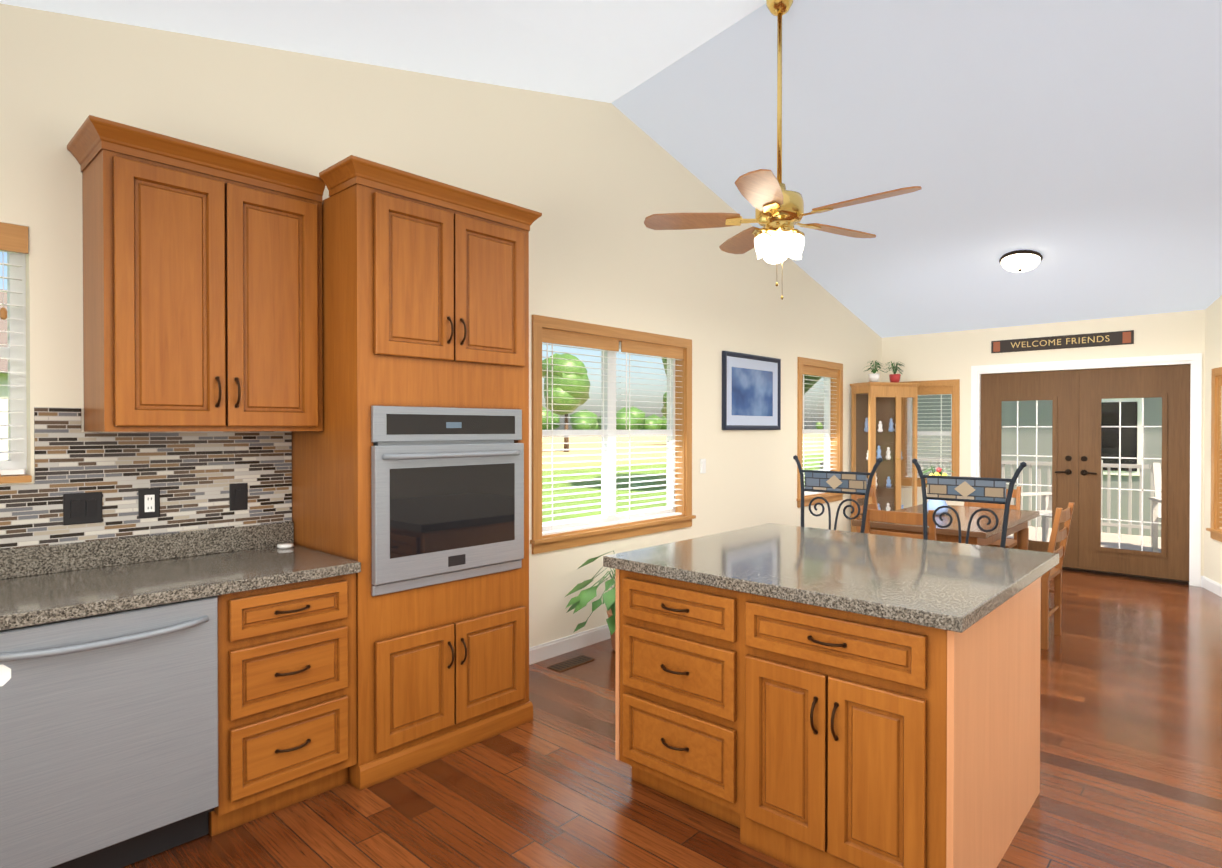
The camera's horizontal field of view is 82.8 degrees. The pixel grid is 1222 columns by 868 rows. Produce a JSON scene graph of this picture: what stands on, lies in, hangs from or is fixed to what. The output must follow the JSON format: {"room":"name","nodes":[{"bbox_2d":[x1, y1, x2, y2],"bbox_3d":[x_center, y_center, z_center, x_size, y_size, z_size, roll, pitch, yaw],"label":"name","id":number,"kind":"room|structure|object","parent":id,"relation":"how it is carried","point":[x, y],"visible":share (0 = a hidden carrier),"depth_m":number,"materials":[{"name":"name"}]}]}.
{"room":"dining room and kitchen","nodes":[
{"label":"dining room and kitchen","id":0,"kind":"room"},
{"bbox_2d":[0,3,881,647],"bbox_3d":[-0.139,-0.570,4.738,0.160,3.950,10.120,0,1,43],"label":"wall","id":1,"kind":"structure","parent":0,"point":[594,183],"depth_m":4.17,"materials":[{"name":"beige paint"}]},
{"bbox_2d":[0,222,31,483],"bbox_3d":[-2.512,-0.283,2.136,0.165,0.922,1.095,0,1,43],"label":"kitchen window","id":2,"kind":"structure","parent":1,"relation":"in","point":[14,246],"depth_m":2.53,"materials":[{"name":"brown wood"}]},
{"bbox_2d":[0,407,291,549],"bbox_3d":[-2.429,0.157,2.130,0.008,0.502,2.844,0,1,43],"label":"tile backsplash","id":3,"kind":"structure","parent":1,"relation":"attached to","point":[192,476],"depth_m":2.74,"materials":[{"name":"tile"}]},
{"bbox_2d":[63,492,101,524],"bbox_3d":[-1.982,0.279,2.601,0.013,0.116,0.118,0,1,43],"label":"double light switch","id":4,"kind":"object","parent":3,"relation":"attached to","point":[82,508],"visible":1,"depth_m":2.60,"materials":[{"name":"black plastic"}]},
{"bbox_2d":[138,488,159,518],"bbox_3d":[-1.839,0.276,2.759,0.009,0.116,0.072,0,1,43],"label":"outlet","id":5,"kind":"object","parent":3,"relation":"attached to","point":[149,503],"visible":1,"depth_m":2.76,"materials":[{"name":"black plastic"}]},
{"bbox_2d":[229,483,247,510],"bbox_3d":[-1.613,0.272,3.002,0.013,0.116,0.072,0,1,43],"label":"light switch","id":6,"kind":"object","parent":3,"relation":"attached to","point":[238,496],"visible":1,"depth_m":3.00,"materials":[{"name":"black plastic"}]},
{"bbox_2d":[67,115,325,431],"bbox_3d":[-1.604,-0.541,2.742,0.382,1.061,0.812,0,1,43],"label":"upper cabinet","id":7,"kind":"object","parent":1,"relation":"attached to","point":[202,287],"visible":0.98,"depth_m":2.58,"materials":[{"name":"brown wood"}]},
{"bbox_2d":[529,624,610,664],"bbox_3d":[1.195,1.345,6.074,0.014,0.100,6.050,0,1,43],"label":"baseboard","id":8,"kind":"structure","parent":1,"relation":"attached to","point":[554,648],"depth_m":4.47,"materials":[{"name":"white wood"}]},
{"bbox_2d":[530,314,695,553],"bbox_3d":[0.032,-0.002,4.884,0.190,1.467,1.670,0,1,43],"label":"window","id":9,"kind":"structure","parent":1,"relation":"in","point":[608,523],"depth_m":4.88,"materials":[{"name":"brown wood"}]},
{"bbox_2d":[700,459,705,473],"bbox_3d":[0.744,0.259,5.576,0.013,0.116,0.072,0,1,43],"label":"light switch","id":10,"kind":"object","parent":1,"relation":"attached to","point":[702,465],"visible":1,"depth_m":5.57,"materials":[{"name":"white plastic"}]},
{"bbox_2d":[722,351,780,429],"bbox_3d":[1.254,-0.365,6.108,0.034,0.660,0.940,0,1,43],"label":"picture frame","id":11,"kind":"object","parent":1,"relation":"attached to","point":[751,392],"visible":1,"depth_m":6.08,"materials":[{"name":"blue"}]},
{"bbox_2d":[796,357,842,507],"bbox_3d":[2.114,-0.020,7.146,0.190,1.467,1.020,0,1,43],"label":"window","id":12,"kind":"structure","parent":1,"relation":"in","point":[831,373],"depth_m":7.27,"materials":[{"name":"brown wood"}]},
{"bbox_2d":[0,0,1221,337],"bbox_3d":[2.260,-1.652,2.521,6.680,1.210,10.120,0,1,43],"label":"ceiling","id":13,"kind":"structure","parent":0,"point":[1076,144],"depth_m":4.24,"materials":[{"name":"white paint"}]},
{"bbox_2d":[644,0,921,299],"bbox_3d":[0.912,-1.491,3.540,1.291,1.588,1.338,0,1,43],"label":"ceiling fan","id":14,"kind":"object","parent":13,"relation":"hanging from","point":[776,204],"visible":1,"depth_m":3.54,"materials":[{"name":"brown wood"}]},
{"bbox_2d":[999,250,1042,271],"bbox_3d":[3.463,-1.446,5.853,0.320,0.158,0.312,0,1,43],"label":"flush ceiling light","id":15,"kind":"object","parent":13,"relation":"attached to","point":[1020,261],"visible":1,"depth_m":5.77,"materials":[{"name":"white glass"}]},
{"bbox_2d":[122,570,1221,867],"bbox_3d":[2.260,1.483,2.546,6.680,0.120,10.120,0,1,43],"label":"floor","id":16,"kind":"structure","parent":0,"point":[1130,722],"depth_m":2.77,"materials":[{"name":"brown wood"}]},
{"bbox_2d":[208,573,356,835],"bbox_3d":[-1.405,0.985,2.783,0.633,0.872,0.506,0,1,43],"label":"base cabinet","id":17,"kind":"object","parent":16,"relation":"on","point":[287,695],"visible":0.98,"depth_m":2.53,"materials":[{"name":"brown wood"}]},
{"bbox_2d":[0,596,218,867],"bbox_3d":[-1.762,0.989,2.335,0.655,0.864,0.628,0,1,43],"label":"dishwasher","id":18,"kind":"object","parent":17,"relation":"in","point":[108,740],"visible":0.96,"depth_m":2.15,"materials":[{"name":"silver metal"}]},
{"bbox_2d":[0,522,360,630],"bbox_3d":[-2.190,0.482,1.912,0.650,0.143,2.844,0,1,43],"label":"countertop","id":19,"kind":"structure","parent":17,"relation":"on","point":[44,584],"depth_m":2.53,"materials":[{"name":"stone"}]},
{"bbox_2d":[277,543,293,548],"bbox_3d":[-1.439,0.494,3.062,0.066,0.018,0.068,0,1,43],"label":"plate","id":20,"kind":"object","parent":19,"relation":"on","point":[285,545],"visible":1,"depth_m":3.04,"materials":[{"name":"white ceramic"}]},
{"bbox_2d":[292,155,541,790],"bbox_3d":[-0.914,0.166,3.277,0.678,2.503,0.984,0,1,43],"label":"tall cabinet","id":21,"kind":"object","parent":16,"relation":"on","point":[425,292],"visible":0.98,"depth_m":2.96,"materials":[{"name":"brown wood"}]},
{"bbox_2d":[371,406,523,595],"bbox_3d":[-0.778,0.268,3.152,0.386,0.770,0.776,0,1,43],"label":"wall oven","id":22,"kind":"object","parent":21,"relation":"in","point":[447,494],"visible":1,"depth_m":3.02,"materials":[{"name":"silver metal"}]},
{"bbox_2d":[547,655,594,671],"bbox_3d":[-0.242,1.405,4.250,0.110,0.008,0.300,0,1,43],"label":"floor vent","id":23,"kind":"object","parent":16,"relation":"in","point":[570,663],"visible":1,"depth_m":4.24,"materials":[{"name":"brown metal"}]},
{"bbox_2d":[565,551,614,650],"bbox_3d":[0.251,1.078,4.376,0.755,0.661,1.132,0,1,43],"label":"potted plant","id":24,"kind":"object","parent":16,"relation":"on","point":[582,599],"visible":0.1,"depth_m":4.21,"materials":[{"name":"green plant"}]},
{"bbox_2d":[615,569,1040,867],"bbox_3d":[0.841,0.979,2.751,1.276,0.885,1.150,0,1,43],"label":"kitchen island","id":25,"kind":"object","parent":16,"relation":"on","point":[794,734],"visible":0.96,"depth_m":2.26,"materials":[{"name":"brown wood"}]},
{"bbox_2d":[603,523,1058,632],"bbox_3d":[0.905,0.512,2.817,1.340,0.043,1.315,0,1,43],"label":"island countertop","id":26,"kind":"structure","parent":25,"relation":"on","point":[956,587],"depth_m":2.54,"materials":[{"name":"stone"}]},
{"bbox_2d":[793,455,882,532],"bbox_3d":[1.154,0.772,3.864,0.543,1.285,0.484,0,1,43],"label":"bar stool","id":27,"kind":"object","parent":16,"relation":"on","point":[843,482],"visible":0.46,"depth_m":4.00,"materials":[{"name":"grey metal"}]},
{"bbox_2d":[851,485,877,532],"bbox_3d":[2.420,0.931,5.996,0.524,0.930,0.490,0,1,43],"label":"dining chair","id":28,"kind":"object","parent":16,"relation":"on","point":[874,505],"visible":0.12,"depth_m":6.13,"materials":[{"name":"brown wood"}]},
{"bbox_2d":[850,382,920,531],"bbox_3d":[2.966,0.419,7.499,0.644,1.930,0.352,0,0,-17],"label":"curio cabinet","id":29,"kind":"object","parent":16,"relation":"on","point":[876,415],"visible":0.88,"depth_m":7.54,"materials":[{"name":"brown wood"}]},
{"bbox_2d":[864,360,883,381],"bbox_3d":[2.839,-0.671,7.466,0.225,0.248,0.237,0,1,43],"label":"potted plant","id":30,"kind":"object","parent":29,"relation":"on","point":[874,376],"visible":1,"depth_m":7.43,"materials":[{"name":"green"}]},
{"bbox_2d":[884,361,904,382],"bbox_3d":[3.090,-0.672,7.533,0.242,0.249,0.234,0,1,43],"label":"potted plant","id":31,"kind":"object","parent":29,"relation":"on","point":[895,377],"visible":1,"depth_m":7.50,"materials":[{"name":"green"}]},
{"bbox_2d":[863,505,936,540],"bbox_3d":[2.028,0.941,4.683,0.490,0.930,0.524,0,1,43],"label":"chair","id":32,"kind":"object","parent":16,"relation":"on","point":[895,517],"visible":0.25,"depth_m":4.49,"materials":[{"name":"brown wood"}]},
{"bbox_2d":[852,504,1039,549],"bbox_3d":[2.644,1.018,5.396,0.900,0.765,1.580,0,1,43],"label":"dining table","id":33,"kind":"object","parent":16,"relation":"on","point":[1018,520],"visible":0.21,"depth_m":5.05,"materials":[{"name":"brown wood"}]},
{"bbox_2d":[915,466,952,514],"bbox_3d":[2.559,0.444,5.465,0.326,0.379,0.340,0,1,43],"label":"centrepiece","id":34,"kind":"object","parent":33,"relation":"on","point":[933,504],"visible":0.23,"depth_m":5.41,"materials":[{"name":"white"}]},
{"bbox_2d":[912,458,1026,547],"bbox_3d":[1.669,0.776,3.390,0.543,1.285,0.484,0,1,43],"label":"bar stool","id":35,"kind":"object","parent":16,"relation":"on","point":[972,489],"visible":0.48,"depth_m":3.52,"materials":[{"name":"grey metal"}]},
{"bbox_2d":[964,486,1020,548],"bbox_3d":[3.295,0.930,6.103,0.490,0.930,0.524,0,1,43],"label":"chair","id":36,"kind":"object","parent":16,"relation":"on","point":[1016,494],"visible":0.17,"depth_m":6.12,"materials":[{"name":"brown wood"}]},
{"bbox_2d":[1041,503,1074,649],"bbox_3d":[2.861,0.940,4.802,0.524,0.930,0.490,0,1,43],"label":"chair","id":37,"kind":"object","parent":16,"relation":"on","point":[1056,536],"visible":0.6,"depth_m":4.59,"materials":[{"name":"brown wood"}]},
{"bbox_2d":[882,310,1204,575],"bbox_3d":[4.315,-0.591,7.406,3.100,3.950,0.160,0,1,43],"label":"wall","id":38,"kind":"structure","parent":0,"point":[943,356],"depth_m":7.33,"materials":[{"name":"beige paint"}]},
{"bbox_2d":[899,379,959,486],"bbox_3d":[3.662,-0.002,7.971,0.710,1.217,0.190,0,1,43],"label":"window","id":39,"kind":"structure","parent":38,"relation":"in","point":[945,387],"depth_m":7.91,"materials":[{"name":"brown wood"}]},
{"bbox_2d":[991,330,1133,352],"bbox_3d":[4.558,-0.933,7.054,1.230,0.130,0.023,0,1,43],"label":"welcome sign","id":40,"kind":"object","parent":38,"relation":"attached to","point":[1077,341],"visible":1,"depth_m":7.01,"materials":[{"name":"brown wood"}]},
{"bbox_2d":[971,353,1201,586],"bbox_3d":[4.724,0.322,7.024,1.930,2.130,0.180,0,1,43],"label":"french door","id":41,"kind":"structure","parent":38,"relation":"in","point":[1076,391],"depth_m":6.87,"materials":[{"name":"brown wood"}]},
{"bbox_2d":[1204,295,1221,584],"bbox_3d":[5.225,-0.577,5.667,0.160,3.950,1.300,0,0,23],"label":"wall","id":42,"kind":"structure","parent":0,"point":[1213,360],"depth_m":6.19,"materials":[{"name":"beige paint"}]},
{"bbox_2d":[1202,576,1221,596],"bbox_3d":[5.145,1.348,5.716,0.014,0.100,1.300,0,0,23],"label":"baseboard","id":43,"kind":"structure","parent":42,"relation":"attached to","point":[1212,586],"depth_m":6.10,"materials":[{"name":"white wood"}]},
{"bbox_2d":[1206,367,1221,541],"bbox_3d":[5.194,0.177,5.675,0.190,1.497,0.950,0,0,23],"label":"angled window","id":44,"kind":"structure","parent":42,"relation":"in","point":[1215,529],"depth_m":6.05,"materials":[{"name":"brown wood"}]},
{"label":"outside","id":45,"kind":"structure","parent":0,"visible":0},
{"bbox_2d":[542,433,823,524],"bbox_3d":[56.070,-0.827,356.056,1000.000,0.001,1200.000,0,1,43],"label":"ground","id":46,"kind":"structure","parent":45,"point":[811,440],"depth_m":32.87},
{"bbox_2d":[0,289,7,460],"bbox_3d":[-17.323,-1.024,17.901,8.800,5.750,11.800,0,1,43],"label":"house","id":47,"kind":"structure","parent":46,"relation":"on","point":[3,416],"depth_m":15.80,"materials":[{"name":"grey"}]},
{"bbox_2d":[542,353,589,451],"bbox_3d":[-3.853,-2.673,59.341,4.460,8.392,4.777,0,1,43],"label":"trees","id":48,"kind":"object","parent":46,"relation":"on","point":[566,396],"depth_m":57.61,"materials":[{"name":"green plant"}]},
{"bbox_2d":[661,392,666,417],"bbox_3d":[8.178,-2.143,82.365,4.612,6.968,4.176,0,1,43],"label":"trees","id":49,"kind":"object","parent":46,"relation":"on","point":[664,407],"depth_m":81.74,"materials":[{"name":"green plant"}]},
{"bbox_2d":[542,406,822,429],"bbox_3d":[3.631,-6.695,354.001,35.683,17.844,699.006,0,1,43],"label":"bushes","id":50,"kind":"object","parent":46,"relation":"on","point":[596,422],"depth_m":343.01,"materials":[{"name":"green plant"}]},
{"bbox_2d":[662,357,821,393],"bbox_3d":[3.832,-2.734,21.522,6.417,9.113,7.275,0,1,43],"label":"trees","id":51,"kind":"object","parent":46,"relation":"on","point":[807,386],"depth_m":21.22,"materials":[{"name":"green plant"}]},
{"bbox_2d":[820,458,1160,552],"bbox_3d":[5.882,1.151,8.429,5.490,1.550,3.443,0,1,43],"label":"railing","id":52,"kind":"object","parent":46,"relation":"on","point":[1111,538],"depth_m":9.60,"materials":[{"name":"grey wood"}]},
{"bbox_2d":[1013,486,1051,541],"bbox_3d":[5.453,0.868,8.507,0.720,1.050,0.630,0,0,-17],"label":"patio chair","id":53,"kind":"object","parent":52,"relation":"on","point":[1047,499],"depth_m":8.79,"materials":[{"name":"grey"}]},
{"bbox_2d":[1149,463,1161,551],"bbox_3d":[6.579,0.873,7.885,0.630,1.050,0.720,0,0,23],"label":"patio chair","id":54,"kind":"object","parent":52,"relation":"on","point":[1157,470],"depth_m":8.14,"materials":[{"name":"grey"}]},
{"bbox_2d":[912,394,1161,536],"bbox_3d":[16.161,-1.081,12.564,22.300,5.950,10.300,0,1,43],"label":"house","id":55,"kind":"structure","parent":46,"relation":"on","point":[1008,445],"depth_m":12.68,"materials":[{"name":"grey"}]}
]}

